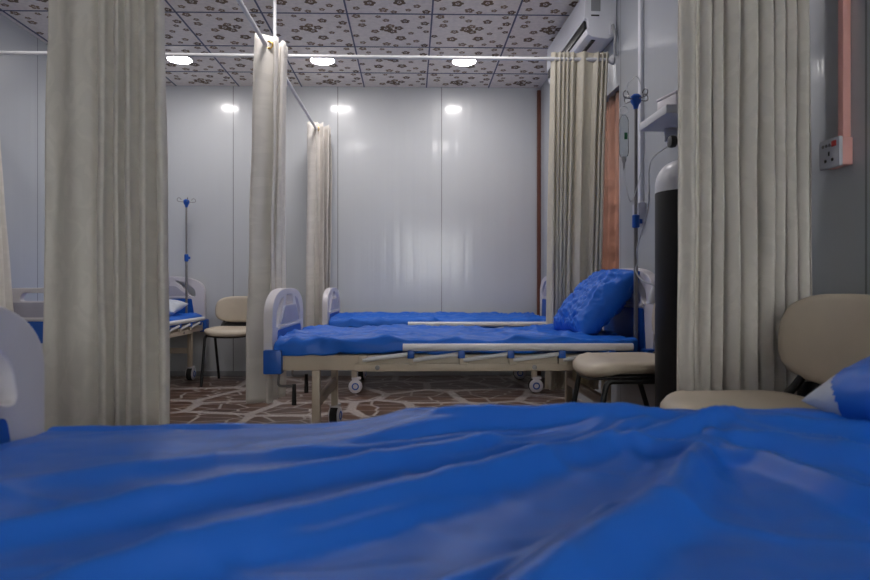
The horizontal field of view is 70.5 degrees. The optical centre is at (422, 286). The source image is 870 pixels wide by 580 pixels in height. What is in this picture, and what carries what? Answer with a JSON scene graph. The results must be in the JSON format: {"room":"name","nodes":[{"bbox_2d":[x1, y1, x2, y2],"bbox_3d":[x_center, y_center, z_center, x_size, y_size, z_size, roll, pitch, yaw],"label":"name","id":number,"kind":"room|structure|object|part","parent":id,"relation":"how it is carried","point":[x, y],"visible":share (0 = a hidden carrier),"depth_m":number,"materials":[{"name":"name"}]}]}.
{"room":"hospital room","nodes":[
{"label":"hospital room","id":0,"kind":"room"},
{"bbox_2d":[0,13,46,300],"bbox_3d":[-2.995,-0.565,1.778,0.100,2.850,8.270,0,0,-1],"label":"wall","id":1,"kind":"structure","parent":0,"point":[22,77],"depth_m":4.63,"materials":[{"name":"white paint"}]},
{"bbox_2d":[0,0,578,87],"bbox_3d":[-0.675,-1.968,1.822,4.780,0.064,8.510,0,0,-1],"label":"ceiling","id":2,"kind":"structure","parent":0,"point":[508,28],"depth_m":4.76,"materials":[{"name":"tile"}]},
{"bbox_2d":[166,57,192,63],"bbox_3d":[-2.067,-1.929,5.226,0.216,0.013,0.216,0,0,-1],"label":"recessed light","id":3,"kind":"object","parent":2,"relation":"in","point":[179,60],"visible":0.83,"depth_m":5.22,"materials":[{"name":"white plastic"}]},
{"bbox_2d":[236,0,316,129],"bbox_3d":[-0.905,-1.688,1.818,0.080,0.500,8.262,0,0,-1],"label":"curtain rod","id":4,"kind":"object","parent":2,"relation":"hanging from","point":[240,2],"visible":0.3,"depth_m":3.92,"materials":[{"name":"white metal"}]},
{"bbox_2d":[246,33,287,403],"bbox_3d":[-0.950,-0.407,3.752,0.197,2.200,0.342,0,0,30],"label":"curtain","id":5,"kind":"object","parent":4,"relation":"hanging from","point":[267,255],"visible":0.82,"depth_m":3.66,"materials":[{"name":"beige fabric"}]},
{"bbox_2d":[305,121,331,326],"bbox_3d":[-0.954,-0.407,5.737,0.182,2.201,0.350,0,0,11],"label":"curtain","id":6,"kind":"object","parent":4,"relation":"hanging from","point":[319,153],"visible":0.76,"depth_m":5.62,"materials":[{"name":"beige fabric"}]},
{"bbox_2d":[310,58,334,64],"bbox_3d":[-0.857,-1.929,5.250,0.216,0.013,0.216,0,0,-1],"label":"recessed light","id":7,"kind":"object","parent":2,"relation":"in","point":[317,61],"visible":0.8,"depth_m":5.25,"materials":[{"name":"white plastic"}]},
{"bbox_2d":[451,60,476,65],"bbox_3d":[0.354,-1.929,5.273,0.216,0.013,0.216,0,0,-1],"label":"recessed light","id":8,"kind":"object","parent":2,"relation":"in","point":[455,62],"visible":0.74,"depth_m":5.27,"materials":[{"name":"white plastic"}]},
{"bbox_2d":[166,86,539,370],"bbox_3d":[-0.755,-0.565,6.007,4.780,2.850,0.100,0,0,-1],"label":"wall","id":9,"kind":"structure","parent":0,"point":[434,189],"depth_m":5.96,"materials":[{"name":"white paint"}]},
{"bbox_2d":[170,371,530,375],"bbox_3d":[-0.958,0.835,5.946,4.128,0.050,0.011,0,0,-1],"label":"baseboard","id":10,"kind":"structure","parent":9,"relation":"attached to","point":[172,373],"depth_m":5.95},
{"bbox_2d":[537,90,540,375],"bbox_3d":[1.128,-0.525,5.977,0.035,2.770,0.028,0,0,-1],"label":"trim","id":11,"kind":"structure","parent":9,"relation":"attached to","point":[538,91],"depth_m":5.96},
{"bbox_2d":[170,375,585,423],"bbox_3d":[-0.675,0.900,1.822,4.780,0.080,8.510,0,0,-1],"label":"floor","id":12,"kind":"structure","parent":0,"point":[222,400],"depth_m":4.79,"materials":[{"name":"stone"}]},
{"bbox_2d":[0,306,44,443],"bbox_3d":[0.233,0.377,0.755,1.986,0.964,0.945,0,0,-1],"label":"hospital bed","id":13,"kind":"object","parent":12,"relation":"on","point":[22,376],"visible":0.12,"depth_m":1.09,"materials":[{"name":"white plastic"}]},
{"bbox_2d":[0,402,869,579],"bbox_3d":[0.198,0.272,0.754,1.796,0.130,0.895,0,0,-1],"label":"sheet","id":14,"kind":"object","parent":13,"relation":"on","point":[569,490],"visible":1,"depth_m":0.73,"materials":[{"name":"blue fabric"}]},
{"bbox_2d":[801,356,869,420],"bbox_3d":[0.983,0.138,0.909,0.463,0.279,0.571,0,0,-9],"label":"pillow","id":15,"kind":"object","parent":14,"relation":"on","point":[846,394],"visible":0.84,"depth_m":1.07,"materials":[{"name":"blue fabric"}]},
{"bbox_2d":[12,276,208,379],"bbox_3d":[-2.495,0.377,4.923,0.945,0.964,1.986,0,0,-1],"label":"hospital bed","id":16,"kind":"object","parent":12,"relation":"on","point":[31,312],"visible":0.32,"depth_m":5.62,"materials":[{"name":"white plastic"}]},
{"bbox_3d":[-2.477,0.217,3.961,0.860,0.425,0.045,0,0,-1],"label":"footboard","id":17,"kind":"part","parent":16,"relation":"part of","materials":[{"name":"white plastic"}]},
{"bbox_3d":[-2.477,0.146,3.961,0.524,0.093,0.057,0,0,-1],"label":"grip panel","id":18,"kind":"part","parent":16,"relation":"part of","materials":[{"name":"grey plastic"}]},
{"bbox_3d":[-2.513,0.036,5.885,0.524,0.093,0.057,0,0,-1],"label":"grip panel","id":19,"kind":"part","parent":16,"relation":"part of","materials":[{"name":"grey plastic"}]},
{"bbox_3d":[-2.049,0.394,4.929,0.014,0.039,1.069,0,0,-1],"label":"rail","id":20,"kind":"part","parent":16,"relation":"part of","materials":[{"name":"beige metal"}]},
{"bbox_2d":[169,312,202,327],"bbox_3d":[-2.494,0.287,4.888,0.895,0.099,1.796,0,0,-1],"label":"sheet","id":21,"kind":"object","parent":16,"relation":"on","point":[180,316],"visible":0.09,"depth_m":5.50,"materials":[{"name":"blue fabric"}]},
{"bbox_2d":[169,299,187,315],"bbox_3d":[-2.466,0.187,5.514,0.600,0.164,0.354,0,0,-1],"label":"pillow","id":22,"kind":"object","parent":21,"relation":"on","point":[175,306],"visible":0.23,"depth_m":5.50,"materials":[{"name":"white fabric"}]},
{"bbox_2d":[177,197,195,312],"bbox_3d":[-2.227,-0.249,5.793,0.123,1.178,0.123,0,0,15],"label":"stand","id":23,"kind":"object","parent":16,"relation":"attached to","point":[186,202],"visible":0.99,"depth_m":5.78,"materials":[{"name":"metal"}]},
{"bbox_3d":[-2.495,0.372,4.923,0.860,0.075,1.870,0,0,-1],"label":"frame","id":24,"kind":"part","parent":16,"relation":"part of","materials":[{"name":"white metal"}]},
{"bbox_3d":[-2.513,0.163,5.885,0.860,0.535,0.045,0,0,-1],"label":"headboard","id":25,"kind":"part","parent":16,"relation":"part of","materials":[{"name":"white plastic"}]},
{"bbox_3d":[-2.139,0.572,5.655,0.040,0.327,0.040,0,0,-1],"label":"leg","id":26,"kind":"part","parent":16,"relation":"part of","materials":[{"name":"beige metal"}]},
{"bbox_2d":[200,296,247,386],"bbox_3d":[-1.707,0.475,5.555,0.450,0.778,0.546,0,0,-1],"label":"chair","id":27,"kind":"object","parent":12,"relation":"on","point":[232,310],"visible":0.69,"depth_m":5.74,"materials":[{"name":"beige leather"}]},
{"bbox_3d":[-1.908,0.642,5.461,0.028,0.440,0.367,0,0,-1],"label":"leg","id":28,"kind":"part","parent":27,"relation":"part of","materials":[{"name":"black plastic"}]},
{"bbox_3d":[-1.878,0.523,5.733,0.098,0.682,0.178,0,0,-1],"label":"leg","id":29,"kind":"part","parent":27,"relation":"part of","materials":[{"name":"black plastic"}]},
{"bbox_3d":[-1.706,0.398,5.528,0.450,0.076,0.430,0,0,-1],"label":"seat","id":30,"kind":"part","parent":27,"relation":"part of","materials":[{"name":"beige leather"}]},
{"bbox_3d":[-1.711,0.208,5.772,0.450,0.245,0.086,0,0,-1],"label":"backrest","id":31,"kind":"part","parent":27,"relation":"part of","materials":[{"name":"beige plastic"}]},
{"bbox_2d":[322,276,545,393],"bbox_3d":[0.173,0.377,5.354,1.986,0.964,0.945,0,0,-1],"label":"hospital bed","id":32,"kind":"object","parent":12,"relation":"on","point":[330,301],"visible":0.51,"depth_m":4.96,"materials":[{"name":"white plastic"}]},
{"bbox_3d":[-0.789,0.217,5.336,0.045,0.425,0.860,0,0,-1],"label":"footboard","id":33,"kind":"part","parent":32,"relation":"part of","materials":[{"name":"white plastic"}]},
{"bbox_3d":[-0.789,0.146,5.336,0.057,0.093,0.524,0,0,-1],"label":"grip panel","id":34,"kind":"part","parent":32,"relation":"part of","materials":[{"name":"grey plastic"}]},
{"bbox_3d":[-0.554,0.572,4.970,0.040,0.327,0.040,0,0,-1],"label":"leg","id":35,"kind":"part","parent":32,"relation":"part of","materials":[{"name":"beige metal"}]},
{"bbox_2d":[328,311,545,327],"bbox_3d":[0.138,0.281,5.354,1.796,0.120,0.895,0,0,-1],"label":"sheet","id":36,"kind":"object","parent":32,"relation":"on","point":[354,319],"visible":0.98,"depth_m":4.96,"materials":[{"name":"blue fabric"}]},
{"bbox_3d":[0.905,0.572,4.998,0.040,0.327,0.040,0,0,-1],"label":"leg","id":37,"kind":"part","parent":32,"relation":"part of","materials":[{"name":"beige metal"}]},
{"bbox_3d":[1.136,0.163,5.373,0.045,0.535,0.860,0,0,-1],"label":"headboard","id":38,"kind":"part","parent":32,"relation":"part of","materials":[{"name":"white plastic"}]},
{"bbox_2d":[263,268,654,422],"bbox_3d":[0.195,0.377,3.464,1.986,0.964,0.945,0,0,-1],"label":"hospital bed","id":39,"kind":"object","parent":12,"relation":"on","point":[283,308],"visible":0.45,"depth_m":3.02,"materials":[{"name":"white plastic"}]},
{"bbox_3d":[-0.768,0.217,3.446,0.045,0.425,0.860,0,0,-1],"label":"footboard","id":40,"kind":"part","parent":39,"relation":"part of","materials":[{"name":"white plastic"}]},
{"bbox_3d":[-0.768,0.146,3.446,0.057,0.093,0.524,0,0,-1],"label":"grip panel","id":41,"kind":"part","parent":39,"relation":"part of","materials":[{"name":"grey plastic"}]},
{"bbox_3d":[-0.682,0.570,3.257,0.026,0.110,0.026,0,0,-1],"label":"crank handle","id":42,"kind":"part","parent":39,"relation":"part of","materials":[{"name":"black plastic"}]},
{"bbox_3d":[-0.689,0.570,3.637,0.026,0.110,0.026,0,0,-1],"label":"crank handle","id":43,"kind":"part","parent":39,"relation":"part of","materials":[{"name":"black plastic"}]},
{"bbox_3d":[-0.533,0.572,3.080,0.040,0.327,0.040,0,0,-1],"label":"leg","id":44,"kind":"part","parent":39,"relation":"part of","materials":[{"name":"beige metal"}]},
{"bbox_3d":[-0.547,0.572,3.820,0.040,0.327,0.040,0,0,-1],"label":"leg","id":45,"kind":"part","parent":39,"relation":"part of","materials":[{"name":"beige metal"}]},
{"bbox_3d":[-0.294,0.356,2.999,0.040,0.048,0.018,0,0,-1],"label":"hinge plate","id":46,"kind":"part","parent":39,"relation":"part of","materials":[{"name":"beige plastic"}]},
{"bbox_3d":[-0.048,0.356,3.004,0.040,0.048,0.018,0,0,-1],"label":"hinge plate","id":47,"kind":"part","parent":39,"relation":"part of","materials":[{"name":"beige plastic"}]},
{"bbox_3d":[0.195,0.372,3.464,1.870,0.075,0.860,0,0,-1],"label":"frame","id":48,"kind":"part","parent":39,"relation":"part of","materials":[{"name":"beige metal"}]},
{"bbox_2d":[273,324,637,355],"bbox_3d":[0.159,0.281,3.464,1.796,0.112,0.895,0,0,-1],"label":"sheet","id":49,"kind":"object","parent":39,"relation":"on","point":[322,340],"visible":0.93,"depth_m":3.04,"materials":[{"name":"blue fabric"}]},
{"bbox_2d":[553,269,639,334],"bbox_3d":[0.963,0.088,3.474,0.358,0.378,0.530,0,0,-4],"label":"pillow","id":50,"kind":"object","parent":49,"relation":"on","point":[600,297],"visible":0.88,"depth_m":3.26,"materials":[{"name":"blue fabric"}]},
{"bbox_3d":[0.201,0.394,3.018,1.069,0.039,0.014,0,0,-1],"label":"rail","id":51,"kind":"part","parent":39,"relation":"part of","materials":[{"name":"beige metal"}]},
{"bbox_3d":[0.198,0.356,3.008,0.040,0.048,0.018,0,0,-1],"label":"hinge plate","id":52,"kind":"part","parent":39,"relation":"part of","materials":[{"name":"beige plastic"}]},
{"bbox_3d":[0.157,0.306,3.464,1.785,0.056,0.820,0,0,-1],"label":"mattress","id":53,"kind":"part","parent":39,"relation":"part of","materials":[{"name":"blue fabric"}]},
{"bbox_3d":[0.442,0.356,3.013,0.040,0.048,0.018,0,0,-1],"label":"hinge plate","id":54,"kind":"part","parent":39,"relation":"part of","materials":[{"name":"beige plastic"}]},
{"bbox_3d":[0.686,0.356,3.018,0.040,0.048,0.018,0,0,-1],"label":"hinge plate","id":55,"kind":"part","parent":39,"relation":"part of","materials":[{"name":"beige plastic"}]},
{"bbox_3d":[0.912,0.572,3.848,0.040,0.327,0.040,0,0,-1],"label":"leg","id":56,"kind":"part","parent":39,"relation":"part of","materials":[{"name":"beige metal"}]},
{"bbox_3d":[0.926,0.572,3.108,0.040,0.327,0.040,0,0,-1],"label":"leg","id":57,"kind":"part","parent":39,"relation":"part of","materials":[{"name":"metal"}]},
{"bbox_3d":[1.157,0.163,3.483,0.045,0.535,0.860,0,0,-1],"label":"headboard","id":58,"kind":"part","parent":39,"relation":"part of","materials":[{"name":"white plastic"}]},
{"bbox_3d":[1.157,0.036,3.483,0.057,0.093,0.524,0,0,-1],"label":"grip panel","id":59,"kind":"part","parent":39,"relation":"part of","materials":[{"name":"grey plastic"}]},
{"bbox_2d":[623,88,648,338],"bbox_3d":[1.102,-0.334,3.182,0.123,1.348,0.123,0,0,21],"label":"stand","id":60,"kind":"object","parent":39,"relation":"attached to","point":[635,99],"visible":0.99,"depth_m":3.17,"materials":[{"name":"metal"}]},
{"bbox_2d":[619,106,628,170],"bbox_3d":[1.036,-0.793,3.169,0.048,0.386,0.050,0,0,-1],"label":"bottle","id":61,"kind":"object","parent":60,"relation":"hanging from","point":[623,159],"visible":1,"depth_m":3.17,"materials":[{"name":"clear plastic"}]},
{"bbox_2d":[624,76,644,201],"bbox_3d":[1.086,-0.757,3.154,0.108,0.647,0.021,0,0,5],"label":"infusion line","id":62,"kind":"object","parent":60,"relation":"hanging from","point":[635,76],"visible":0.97,"depth_m":3.15,"materials":[{"name":"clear plastic"}]},
{"bbox_2d":[572,303,654,406],"bbox_3d":[0.939,0.437,2.764,0.546,0.853,0.450,0,0,-1],"label":"chair","id":63,"kind":"object","parent":12,"relation":"on","point":[638,368],"visible":0.36,"depth_m":2.60,"materials":[{"name":"beige leather"}]},
{"bbox_3d":[0.845,0.621,2.964,0.367,0.483,0.028,0,0,-1],"label":"leg","id":64,"kind":"part","parent":63,"relation":"part of","materials":[{"name":"black plastic"}]},
{"bbox_3d":[0.912,0.353,2.763,0.430,0.083,0.450,0,0,-1],"label":"seat","id":65,"kind":"part","parent":63,"relation":"part of","materials":[{"name":"beige leather"}]},
{"bbox_3d":[0.853,0.621,2.559,0.367,0.483,0.028,0,0,-1],"label":"leg","id":66,"kind":"part","parent":63,"relation":"part of","materials":[{"name":"black plastic"}]},
{"bbox_3d":[1.117,0.490,2.934,0.178,0.748,0.098,0,0,-1],"label":"leg","id":67,"kind":"part","parent":63,"relation":"part of","materials":[{"name":"black plastic"}]},
{"bbox_3d":[1.156,0.145,2.768,0.086,0.269,0.450,0,0,-1],"label":"backrest","id":68,"kind":"part","parent":63,"relation":"part of","materials":[{"name":"beige leather"}]},
{"bbox_2d":[655,135,677,406],"bbox_3d":[1.020,0.138,2.380,0.229,1.445,0.229,0,0,-1],"label":"gas cylinder","id":69,"kind":"object","parent":12,"relation":"on","point":[666,183],"visible":0.32,"depth_m":2.33,"materials":[{"name":"black paint"}]},
{"bbox_2d":[635,146,667,303],"bbox_3d":[1.030,-0.237,2.748,0.115,0.643,0.697,0,0,14],"label":"tube","id":70,"kind":"object","parent":69,"relation":"attached to","point":[651,298],"visible":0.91,"depth_m":2.81,"materials":[{"name":"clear plastic"}]},
{"bbox_2d":[660,294,869,409],"bbox_3d":[0.944,0.441,1.708,0.546,0.845,0.450,0,0,-1],"label":"chair","id":71,"kind":"object","parent":12,"relation":"on","point":[822,335],"visible":0.48,"depth_m":1.78,"materials":[{"name":"beige leather"}]},
{"bbox_3d":[0.917,0.357,1.708,0.430,0.082,0.450,0,0,-1],"label":"seat","id":72,"kind":"part","parent":71,"relation":"part of","materials":[{"name":"beige plastic"}]},
{"bbox_3d":[1.122,0.493,1.879,0.178,0.741,0.098,0,0,-1],"label":"leg","id":73,"kind":"part","parent":71,"relation":"part of","materials":[{"name":"black plastic"}]},
{"bbox_3d":[1.161,0.152,1.713,0.086,0.266,0.450,0,0,-1],"label":"backrest","id":74,"kind":"part","parent":71,"relation":"part of","materials":[{"name":"beige leather"}]},
{"bbox_2d":[540,0,869,406],"bbox_3d":[1.389,-0.565,1.862,0.100,2.850,8.276,0,0,-3],"label":"wall","id":75,"kind":"structure","parent":0,"point":[840,200],"depth_m":2.09,"materials":[{"name":"white paint"}]},
{"bbox_2d":[0,51,613,64],"bbox_3d":[-0.872,-1.476,3.921,4.220,0.064,0.064,0,0,-2],"label":"curtain rod","id":76,"kind":"object","parent":75,"relation":"attached to","point":[230,55],"visible":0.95,"depth_m":3.94,"materials":[{"name":"white metal"}]},
{"bbox_2d":[0,144,13,311],"bbox_3d":[-2.763,-0.430,3.866,0.412,2.188,0.095,0,0,-1],"label":"curtain","id":77,"kind":"object","parent":76,"relation":"hanging from","point":[6,298],"visible":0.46,"depth_m":3.87,"materials":[{"name":"beige fabric"}]},
{"bbox_2d":[545,51,608,389],"bbox_3d":[1.003,-0.430,3.971,0.420,2.186,0.091,0,0,-1],"label":"curtain","id":78,"kind":"object","parent":76,"relation":"hanging from","point":[578,89],"visible":0.72,"depth_m":3.98,"materials":[{"name":"beige fabric"}]},
{"bbox_2d":[547,0,616,83],"bbox_3d":[1.114,-1.686,4.391,0.205,0.438,1.017,0,0,-3],"label":"air conditioner","id":79,"kind":"object","parent":75,"relation":"attached to","point":[590,27],"visible":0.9,"depth_m":3.98,"materials":[{"name":"white plastic"}]},
{"bbox_2d":[548,21,586,77],"bbox_3d":[1.024,-1.681,4.407,0.024,0.058,0.915,0,0,-3],"label":"outlet","id":80,"kind":"object","parent":79,"relation":"attached to","point":[579,32],"depth_m":4.15,"materials":[{"name":"plastic"}]},
{"bbox_2d":[591,0,599,10],"bbox_3d":[1.103,-1.820,3.922,0.060,0.120,0.006,0,0,-3],"label":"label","id":81,"kind":"object","parent":79,"relation":"attached to","point":[595,4],"depth_m":3.92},
{"bbox_2d":[632,202,645,221],"bbox_3d":[1.237,-0.425,3.524,0.046,0.110,0.100,0,0,-1],"label":"wall socket","id":82,"kind":"object","parent":75,"relation":"attached to","point":[641,205],"visible":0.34,"depth_m":3.48,"materials":[{"name":"white plastic"}]},
{"bbox_2d":[638,0,643,202],"bbox_3d":[1.250,-1.208,3.525,0.021,1.455,0.040,0,0,-1],"label":"cable trunking","id":83,"kind":"object","parent":75,"relation":"attached to","point":[640,2],"visible":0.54,"depth_m":3.50,"materials":[{"name":"white plastic"}]},
{"bbox_2d":[639,104,677,141],"bbox_3d":[1.168,-0.739,2.813,0.244,0.098,0.320,0,0,-1],"label":"wall shelf","id":84,"kind":"object","parent":75,"relation":"attached to","point":[665,120],"visible":0.28,"depth_m":2.82,"materials":[{"name":"laminate"}]},
{"bbox_2d":[656,90,677,110],"bbox_3d":[1.147,-0.820,2.740,0.146,0.062,0.146,0,0,-13],"label":"box","id":85,"kind":"object","parent":84,"relation":"on","point":[671,98],"visible":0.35,"depth_m":2.71,"materials":[{"name":"white plastic"}]},
{"bbox_3d":[1.147,-0.845,2.740,0.146,0.012,0.146,0,0,-13],"label":"lid","id":86,"kind":"part","parent":85,"relation":"part of","materials":[{"name":"white plastic"}]},
{"bbox_2d":[820,136,852,170],"bbox_3d":[1.309,-0.423,1.950,0.049,0.092,0.094,0,0,-1],"label":"wall socket","id":87,"kind":"object","parent":75,"relation":"attached to","point":[836,152],"visible":1,"depth_m":1.92,"materials":[{"name":"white plastic"}]},
{"bbox_2d":[831,140,835,146],"bbox_3d":[1.287,-0.450,1.926,0.004,0.018,0.020,0,0,-1],"label":"rocker switch","id":88,"kind":"object","parent":87,"relation":"attached to","point":[833,142],"depth_m":1.92,"materials":[{"name":"red plastic"}]},
{"bbox_2d":[838,0,850,136],"bbox_3d":[1.322,-1.202,1.928,0.025,1.467,0.025,0,0,-1],"label":"cable trunking","id":89,"kind":"object","parent":75,"relation":"attached to","point":[844,6],"visible":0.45,"depth_m":1.92,"materials":[{"name":"pink plastic"}]},
{"bbox_3d":[-0.810,-1.476,2.025,4.271,0.024,0.025,0,0,-1],"label":"curtain rod","id":90,"kind":"object","parent":75,"relation":"attached to","visible":0},
{"bbox_2d":[43,0,169,431],"bbox_3d":[-1.041,-0.410,2.012,0.427,2.229,0.081,0,0,-1],"label":"curtain","id":91,"kind":"object","parent":90,"relation":"hanging from","point":[106,323],"visible":0.84,"depth_m":2.01,"materials":[{"name":"beige fabric"}]},
{"bbox_2d":[677,0,811,394],"bbox_3d":[1.078,-0.410,2.059,0.456,2.224,0.097,0,0,-1],"label":"curtain","id":92,"kind":"object","parent":90,"relation":"hanging from","point":[745,183],"visible":0.79,"depth_m":2.04,"materials":[{"name":"beige fabric"}]},
{"bbox_3d":[1.286,-0.670,4.736,0.078,1.220,1.680,0,0,-1],"label":"window","id":93,"kind":"structure","parent":75,"relation":"in","visible":0},
{"bbox_2d":[601,91,618,269],"bbox_3d":[1.267,-0.670,4.179,0.026,1.208,0.532,0,0,-3],"label":"window curtain","id":94,"kind":"object","parent":93,"relation":"hanging from","point":[610,241],"visible":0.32,"depth_m":4.12,"materials":[{"name":"orange fabric"}]}
]}

